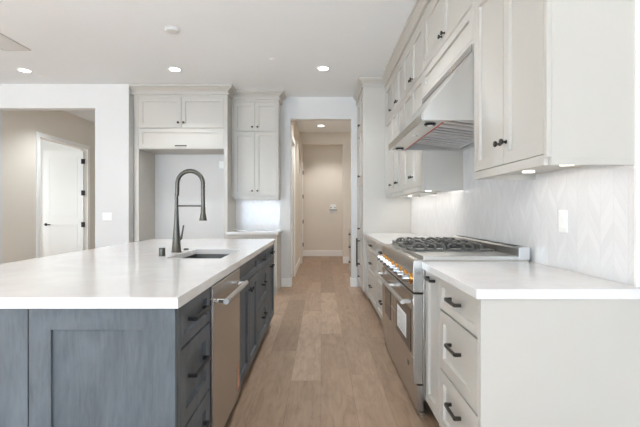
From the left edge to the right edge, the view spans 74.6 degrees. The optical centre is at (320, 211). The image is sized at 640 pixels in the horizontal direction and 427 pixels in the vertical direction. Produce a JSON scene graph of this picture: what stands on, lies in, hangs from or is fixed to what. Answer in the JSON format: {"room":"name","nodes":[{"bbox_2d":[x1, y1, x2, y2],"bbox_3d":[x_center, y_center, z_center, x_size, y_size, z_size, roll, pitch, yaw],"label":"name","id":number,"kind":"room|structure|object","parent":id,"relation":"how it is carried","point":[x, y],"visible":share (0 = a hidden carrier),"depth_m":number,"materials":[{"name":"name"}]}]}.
{"room":"kitchen","nodes":[
{"label":"kitchen","id":0,"kind":"room"},
{"bbox_2d":[3,111,94,263],"bbox_3d":[-4.760,-0.315,8.100,0.120,3.050,3.800,0,0,0],"label":"wall","id":1,"kind":"structure","parent":0,"point":[20,128],"depth_m":6.73,"materials":[{"name":"beige paint"}]},
{"bbox_2d":[36,131,89,257],"bbox_3d":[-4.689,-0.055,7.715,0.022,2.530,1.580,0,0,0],"label":"door frame","id":2,"kind":"structure","parent":1,"relation":"attached to","point":[38,134],"depth_m":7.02,"materials":[{"name":"white paint"}]},
{"bbox_2d":[43,151,84,256],"bbox_3d":[-5.135,-0.005,8.381,0.845,2.390,0.078,0,0,0],"label":"door","id":3,"kind":"structure","parent":1,"relation":"in","point":[63,171],"depth_m":8.39,"materials":[{"name":"white paint"}]},
{"bbox_2d":[0,84,132,263],"bbox_3d":[-6.388,-0.315,6.130,7.225,3.050,0.140,0,0,0],"label":"wall","id":4,"kind":"structure","parent":0,"point":[112,104],"depth_m":6.06,"materials":[{"name":"white paint"}]},
{"bbox_2d":[102,213,111,219],"bbox_3d":[-3.085,0.072,6.055,0.135,0.115,0.009,0,0,0],"label":"light switch","id":5,"kind":"object","parent":4,"relation":"attached to","point":[105,216],"visible":1,"depth_m":6.05,"materials":[{"name":"white plastic"}]},
{"bbox_2d":[0,0,415,132],"bbox_3d":[-3.950,-1.890,1.850,12.700,0.100,20.300,0,0,0],"label":"ceiling","id":6,"kind":"structure","parent":0,"point":[233,42],"depth_m":4.57,"materials":[{"name":"paint"}]},
{"bbox_2d":[0,33,30,50],"bbox_3d":[-3.460,-1.833,4.490,0.320,0.012,0.590,0,0,0],"label":"ceiling vent","id":7,"kind":"object","parent":6,"relation":"in","point":[6,44],"visible":1,"depth_m":4.64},
{"bbox_2d":[17,68,32,72],"bbox_3d":[-3.850,-1.834,5.460,0.176,0.011,0.176,0,0,0],"label":"recessed light","id":8,"kind":"object","parent":6,"relation":"in","point":[19,69],"visible":1,"depth_m":5.45,"materials":[{"name":"white plastic"}]},
{"bbox_2d":[164,26,179,33],"bbox_3d":[-1.500,-1.822,4.230,0.152,0.036,0.152,0,0,0],"label":"smoke detector","id":9,"kind":"object","parent":6,"relation":"attached to","point":[169,29],"visible":1,"depth_m":4.19,"materials":[{"name":"white plastic"}]},
{"bbox_2d":[168,67,181,71],"bbox_3d":[-1.885,-1.834,5.420,0.176,0.011,0.176,0,0,0],"label":"recessed light","id":10,"kind":"object","parent":6,"relation":"in","point":[176,69],"visible":1,"depth_m":5.41,"materials":[{"name":"white"}]},
{"bbox_2d":[317,66,329,70],"bbox_3d":[0.030,-1.834,5.385,0.176,0.011,0.176,0,0,0],"label":"recessed light","id":11,"kind":"object","parent":6,"relation":"in","point":[322,68],"visible":1,"depth_m":5.37,"materials":[{"name":"white"}]},
{"bbox_2d":[155,97,359,286],"bbox_3d":[-0.762,-0.315,6.811,4.025,3.050,0.138,0,0,0],"label":"wall","id":12,"kind":"structure","parent":0,"point":[167,167],"depth_m":6.75,"materials":[{"name":"white paint"}]},
{"bbox_2d":[219,161,223,167],"bbox_3d":[-1.600,-0.750,6.745,0.075,0.115,0.009,0,0,0],"label":"wall outlet","id":13,"kind":"object","parent":12,"relation":"attached to","point":[221,163],"visible":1,"depth_m":6.74,"materials":[{"name":"white plastic"}]},
{"bbox_2d":[232,100,279,199],"bbox_3d":[-1.010,-1.010,6.564,0.717,1.650,0.354,0,0,0],"label":"upper cabinet","id":14,"kind":"object","parent":12,"relation":"attached to","point":[255,123],"visible":0.95,"depth_m":6.42,"materials":[{"name":"beige paint"}]},
{"bbox_2d":[281,277,291,286],"bbox_3d":[-0.554,1.140,6.807,0.161,0.140,0.146,0,0,0],"label":"baseboard","id":15,"kind":"structure","parent":12,"relation":"attached to","point":[285,282],"depth_m":6.73,"materials":[{"name":"white paint"}]},
{"bbox_2d":[350,277,356,286],"bbox_3d":[0.524,1.140,6.807,0.101,0.140,0.146,0,0,0],"label":"baseboard","id":16,"kind":"structure","parent":12,"relation":"attached to","point":[353,281],"depth_m":6.73,"materials":[{"name":"white paint"}]},
{"bbox_2d":[353,0,429,104],"bbox_3d":[0.849,-1.777,4.169,0.425,0.124,5.196,0,0,-4],"label":"crown molding","id":17,"kind":"structure","parent":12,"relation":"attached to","point":[420,6],"depth_m":4.67,"materials":[{"name":"beige paint"}]},
{"bbox_2d":[291,121,302,276],"bbox_3d":[-0.560,-0.315,9.125,0.120,3.050,4.490,0,0,0],"label":"wall","id":18,"kind":"structure","parent":0,"point":[294,127],"depth_m":8.57,"materials":[{"name":"beige paint"}]},
{"bbox_2d":[292,144,292,276],"bbox_3d":[-0.540,-0.013,7.400,0.040,2.425,0.792,0,0,0],"label":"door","id":19,"kind":"structure","parent":18,"relation":"in","point":[292,144],"depth_m":7.66,"materials":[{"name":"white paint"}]},
{"bbox_2d":[291,132,294,276],"bbox_3d":[-0.490,-0.050,7.400,0.020,2.520,0.960,0,0,0],"label":"door frame","id":20,"kind":"structure","parent":18,"relation":"attached to","point":[292,137],"depth_m":7.08,"materials":[{"name":"white paint"}]},
{"bbox_2d":[295,258,299,274],"bbox_3d":[-0.492,1.140,8.840,0.016,0.140,1.920,0,0,0],"label":"baseboard","id":21,"kind":"structure","parent":18,"relation":"attached to","point":[298,262],"depth_m":8.65,"materials":[{"name":"white paint"}]},
{"bbox_2d":[302,161,302,256],"bbox_3d":[-0.490,-0.050,10.650,0.020,2.520,1.260,0,0,0],"label":"door frame","id":22,"kind":"structure","parent":18,"relation":"attached to","point":[302,161],"depth_m":11.20,"materials":[{"name":"white paint"}]},
{"bbox_2d":[303,145,342,249],"bbox_3d":[0.325,-0.315,11.430,1.890,3.050,0.120,0,0,0],"label":"wall","id":23,"kind":"structure","parent":0,"point":[322,164],"depth_m":11.37,"materials":[{"name":"beige paint"}]},
{"bbox_2d":[303,250,342,255],"bbox_3d":[0.325,1.130,11.362,1.650,0.160,0.016,0,0,0],"label":"baseboard","id":24,"kind":"structure","parent":23,"relation":"attached to","point":[305,252],"depth_m":11.36,"materials":[{"name":"white paint"}]},
{"bbox_2d":[330,204,335,212],"bbox_3d":[0.325,-0.075,11.342,0.200,0.230,0.054,0,0,0],"label":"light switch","id":25,"kind":"object","parent":23,"relation":"attached to","point":[332,206],"visible":1,"depth_m":11.36,"materials":[{"name":"white plastic"}]},
{"bbox_2d":[300,133,350,262],"bbox_3d":[0.325,-0.315,9.852,1.650,3.050,0.136,0,0,0],"label":"wall","id":26,"kind":"structure","parent":0,"point":[344,139],"depth_m":9.80,"materials":[{"name":"beige paint"}]},
{"bbox_2d":[225,256,440,426],"bbox_3d":[-3.950,1.260,1.850,12.700,0.100,20.300,0,0,0],"label":"floor","id":27,"kind":"structure","parent":0,"point":[322,358],"depth_m":3.32,"materials":[{"name":"brown wood"}]},
{"bbox_2d":[0,309,28,426],"bbox_3d":[-1.318,0.772,1.464,0.604,0.876,0.020,0,0,0],"label":"end panel","id":28,"kind":"object","parent":27,"relation":"on","point":[14,323],"visible":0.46,"depth_m":1.46,"materials":[{"name":"wood"}]},
{"bbox_2d":[29,309,176,426],"bbox_3d":[-0.758,0.772,1.464,0.507,0.876,0.020,0,0,0],"label":"end panel","id":29,"kind":"object","parent":27,"relation":"on","point":[88,367],"visible":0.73,"depth_m":1.47,"materials":[{"name":"wood"}]},
{"bbox_2d":[133,95,235,241],"bbox_3d":[-2.071,-0.312,6.431,1.402,3.045,0.636,0,0,0],"label":"tall cabinet","id":30,"kind":"object","parent":27,"relation":"on","point":[162,124],"visible":0.88,"depth_m":6.16,"materials":[{"name":"beige paint"}]},
{"bbox_2d":[129,84,285,104],"bbox_3d":[-1.617,-1.774,6.223,2.314,0.132,0.488,0,0,-16],"label":"crown molding","id":31,"kind":"structure","parent":30,"relation":"attached to","point":[136,89],"depth_m":6.13,"materials":[{"name":"beige paint"}]},
{"bbox_2d":[177,287,210,426],"bbox_3d":[-0.786,0.772,1.690,0.634,0.876,0.428,0,0,0],"label":"base cabinet","id":32,"kind":"object","parent":27,"relation":"on","point":[193,318],"visible":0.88,"depth_m":1.68,"materials":[{"name":"wood"}]},
{"bbox_2d":[210,268,248,426],"bbox_3d":[-0.735,0.773,2.223,0.611,0.874,0.618,0,0,0],"label":"dishwasher","id":33,"kind":"object","parent":27,"relation":"on","point":[224,294],"visible":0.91,"depth_m":2.13,"materials":[{"name":"silver metal"}]},
{"bbox_2d":[239,255,257,386],"bbox_3d":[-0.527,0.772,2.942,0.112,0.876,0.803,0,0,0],"label":"base cabinet","id":34,"kind":"object","parent":27,"relation":"on","point":[249,270],"visible":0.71,"depth_m":2.91,"materials":[{"name":"wood"}]},
{"bbox_2d":[227,233,280,293],"bbox_3d":[-1.004,0.772,6.397,0.727,0.876,0.703,0,0,0],"label":"base cabinet","id":35,"kind":"object","parent":27,"relation":"on","point":[277,245],"visible":0.19,"depth_m":6.08,"materials":[{"name":"beige paint"}]},
{"bbox_2d":[226,230,281,234],"bbox_3d":[-0.993,0.314,6.397,0.750,0.038,0.690,0,0,0],"label":"countertop","id":36,"kind":"structure","parent":35,"relation":"on","point":[234,232],"depth_m":6.05,"materials":[{"name":"white stone"}]},
{"bbox_2d":[258,249,267,347],"bbox_3d":[-0.786,0.772,3.643,0.634,0.876,0.593,0,0,0],"label":"base cabinet","id":37,"kind":"object","parent":27,"relation":"on","point":[262,257],"visible":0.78,"depth_m":3.64,"materials":[{"name":"wood"}]},
{"bbox_2d":[267,244,274,328],"bbox_3d":[-0.786,0.772,4.220,0.634,0.876,0.558,0,0,0],"label":"base cabinet","id":38,"kind":"object","parent":27,"relation":"on","point":[270,250],"visible":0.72,"depth_m":4.23,"materials":[{"name":"wood"}]},
{"bbox_2d":[348,228,350,272],"bbox_3d":[0.813,0.760,7.575,0.634,0.900,0.849,0,0,0],"label":"base cabinet","id":39,"kind":"object","parent":27,"relation":"on","point":[349,234],"visible":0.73,"depth_m":7.76,"materials":[{"name":"beige paint"}]},
{"bbox_2d":[365,237,366,292],"bbox_3d":[0.929,0.772,5.660,0.639,0.876,0.277,0,0,0],"label":"cabinet filler","id":40,"kind":"object","parent":27,"relation":"on","point":[365,237],"visible":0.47,"depth_m":5.74,"materials":[{"name":"beige paint"}]},
{"bbox_2d":[367,238,375,308],"bbox_3d":[0.912,0.772,5.070,0.673,0.876,0.898,0,0,0],"label":"base cabinet","id":41,"kind":"object","parent":27,"relation":"on","point":[371,245],"visible":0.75,"depth_m":5.10,"materials":[{"name":"beige paint"}]},
{"bbox_2d":[376,243,383,319],"bbox_3d":[0.912,0.772,4.166,0.673,0.876,0.907,0,0,0],"label":"base cabinet","id":42,"kind":"object","parent":27,"relation":"on","point":[379,265],"visible":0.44,"depth_m":4.46,"materials":[{"name":"beige paint"}]},
{"bbox_2d":[364,233,431,245],"bbox_3d":[0.916,0.314,4.755,0.652,0.038,2.086,0,0,0],"label":"countertop","id":43,"kind":"structure","parent":42,"relation":"on","point":[380,238],"depth_m":4.96,"materials":[{"name":"white stone"}]},
{"bbox_2d":[356,87,410,298],"bbox_3d":[0.888,-0.312,6.274,0.722,3.045,0.948,0,0,0],"label":"pantry cabinet","id":44,"kind":"object","parent":27,"relation":"on","point":[376,213],"visible":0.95,"depth_m":5.80,"materials":[{"name":"beige paint"}]},
{"bbox_2d":[423,271,438,422],"bbox_3d":[0.912,0.772,2.314,0.673,0.876,0.287,0,0,0],"label":"base cabinet","id":45,"kind":"object","parent":27,"relation":"on","point":[432,282],"visible":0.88,"depth_m":2.33,"materials":[{"name":"beige paint"}]},
{"bbox_2d":[374,235,529,415],"bbox_3d":[0.847,0.709,3.085,0.756,1.001,1.246,0,0,0],"label":"gas range","id":46,"kind":"object","parent":27,"relation":"on","point":[403,283],"visible":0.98,"depth_m":2.67,"materials":[{"name":"metal"}]},
{"bbox_2d":[397,304,405,336],"bbox_3d":[0.537,0.725,2.809,0.001,0.150,0.315,0,0,0],"label":"paper sheet","id":47,"kind":"object","parent":46,"relation":"attached to","point":[401,316],"visible":1,"depth_m":2.80,"materials":[{"name":"white paper"}]},
{"bbox_2d":[439,278,478,426],"bbox_3d":[0.912,0.772,1.897,0.673,0.876,0.544,0,0,0],"label":"base cabinet","id":48,"kind":"object","parent":27,"relation":"on","point":[458,310],"visible":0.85,"depth_m":1.88,"materials":[{"name":"beige paint"}]},
{"bbox_2d":[422,262,639,298],"bbox_3d":[0.916,0.314,2.025,0.652,0.038,0.864,0,0,0],"label":"countertop","id":49,"kind":"structure","parent":48,"relation":"on","point":[479,280],"depth_m":1.75,"materials":[{"name":"white stone"}]},
{"bbox_2d":[479,299,639,426],"bbox_3d":[0.930,0.772,1.615,0.638,0.876,0.018,0,0,0],"label":"end panel","id":50,"kind":"object","parent":27,"relation":"on","point":[543,362],"visible":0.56,"depth_m":1.61,"materials":[{"name":"beige paint"}]},
{"bbox_3d":[-1.314,0.772,2.988,0.412,0.876,3.024,0,0,0],"label":"cabinet","id":51,"kind":"object","parent":27,"relation":"on","visible":0},
{"bbox_2d":[0,239,274,308],"bbox_3d":[-1.145,0.314,2.979,1.310,0.038,3.081,0,0,0],"label":"countertop","id":52,"kind":"structure","parent":51,"relation":"on","point":[133,275],"depth_m":1.94,"materials":[{"name":"white stone"}]},
{"bbox_2d":[159,247,165,255],"bbox_3d":[-1.054,0.267,2.785,0.048,0.056,0.048,0,0,0],"label":"air gap","id":53,"kind":"object","parent":52,"relation":"on","point":[161,249],"visible":1,"depth_m":2.77,"materials":[{"name":"grey metal"}]},
{"bbox_2d":[171,169,206,251],"bbox_3d":[-0.960,-0.009,3.060,0.260,0.608,0.074,0,0,0],"label":"kitchen faucet","id":54,"kind":"object","parent":52,"relation":"on","point":[176,243],"visible":1,"depth_m":3.05,"materials":[{"name":"grey metal"}]},
{"bbox_2d":[185,254,228,257],"bbox_3d":[-0.807,0.442,2.965,0.403,0.216,0.698,0,0,0],"label":"sink","id":55,"kind":"object","parent":52,"relation":"in","point":[194,255],"visible":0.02,"depth_m":3.29,"materials":[{"name":"metal"}]},
{"bbox_3d":[1.310,-0.315,-0.625,0.120,3.050,14.750,0,0,0],"label":"wall","id":56,"kind":"structure","parent":0,"visible":0},
{"bbox_2d":[411,146,633,285],"bbox_3d":[1.246,-0.347,3.730,0.008,1.285,4.140,0,0,0],"label":"wall","id":57,"kind":"structure","parent":56,"relation":"attached to","point":[598,200],"depth_m":2.25,"materials":[{"name":"white tile"}]},
{"bbox_2d":[385,76,410,197],"bbox_3d":[1.050,-1.010,5.540,0.384,1.650,0.517,0,0,0],"label":"upper cabinet","id":58,"kind":"object","parent":57,"relation":"attached to","point":[388,89],"visible":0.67,"depth_m":5.63,"materials":[{"name":"beige paint"}]},
{"bbox_2d":[392,54,419,196],"bbox_3d":[1.050,-1.010,4.915,0.384,1.650,0.728,0,0,0],"label":"upper cabinet","id":59,"kind":"object","parent":57,"relation":"attached to","point":[397,76],"visible":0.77,"depth_m":4.89,"materials":[{"name":"beige paint"}]},
{"bbox_2d":[403,16,462,193],"bbox_3d":[1.050,-1.010,4.107,0.384,1.650,0.884,0,0,0],"label":"upper cabinet","id":60,"kind":"object","parent":57,"relation":"attached to","point":[424,171],"visible":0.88,"depth_m":3.86,"materials":[{"name":"beige paint"}]},
{"bbox_2d":[423,0,473,96],"bbox_3d":[1.050,-1.409,3.057,0.384,0.853,1.215,0,0,0],"label":"upper cabinet","id":61,"kind":"object","parent":57,"relation":"attached to","point":[448,25],"visible":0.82,"depth_m":3.05,"materials":[{"name":"beige paint"}]},
{"bbox_2d":[388,44,473,149],"bbox_3d":[0.914,-0.749,3.057,0.654,0.462,1.211,0,0,0],"label":"range hood","id":62,"kind":"object","parent":61,"relation":"attached to","point":[444,120],"visible":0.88,"depth_m":2.64,"materials":[{"name":"wood"}]},
{"bbox_2d":[424,123,435,126],"bbox_3d":[0.662,-0.527,2.551,0.071,0.012,0.071,0,0,-9],"label":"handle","id":63,"kind":"object","parent":62,"relation":"attached to","point":[425,124],"depth_m":2.54,"materials":[{"name":"black plastic"}]},
{"bbox_2d":[474,0,634,179],"bbox_3d":[1.050,-1.010,2.052,0.384,1.650,0.791,0,0,0],"label":"upper cabinet","id":64,"kind":"object","parent":57,"relation":"attached to","point":[554,80],"visible":1,"depth_m":1.66,"materials":[{"name":"beige paint"}]},
{"bbox_2d":[558,210,567,232],"bbox_3d":[1.237,0.050,2.150,0.009,0.118,0.075,0,0,0],"label":"wall outlet","id":65,"kind":"object","parent":57,"relation":"attached to","point":[562,214],"visible":1,"depth_m":2.14,"materials":[{"name":"white plastic"}]},
{"bbox_2d":[634,0,639,286],"bbox_3d":[1.244,-0.347,1.654,0.013,1.285,0.012,0,0,0],"label":"trim","id":66,"kind":"structure","parent":56,"relation":"attached to","point":[637,2],"depth_m":1.65,"materials":[{"name":"white paint"}]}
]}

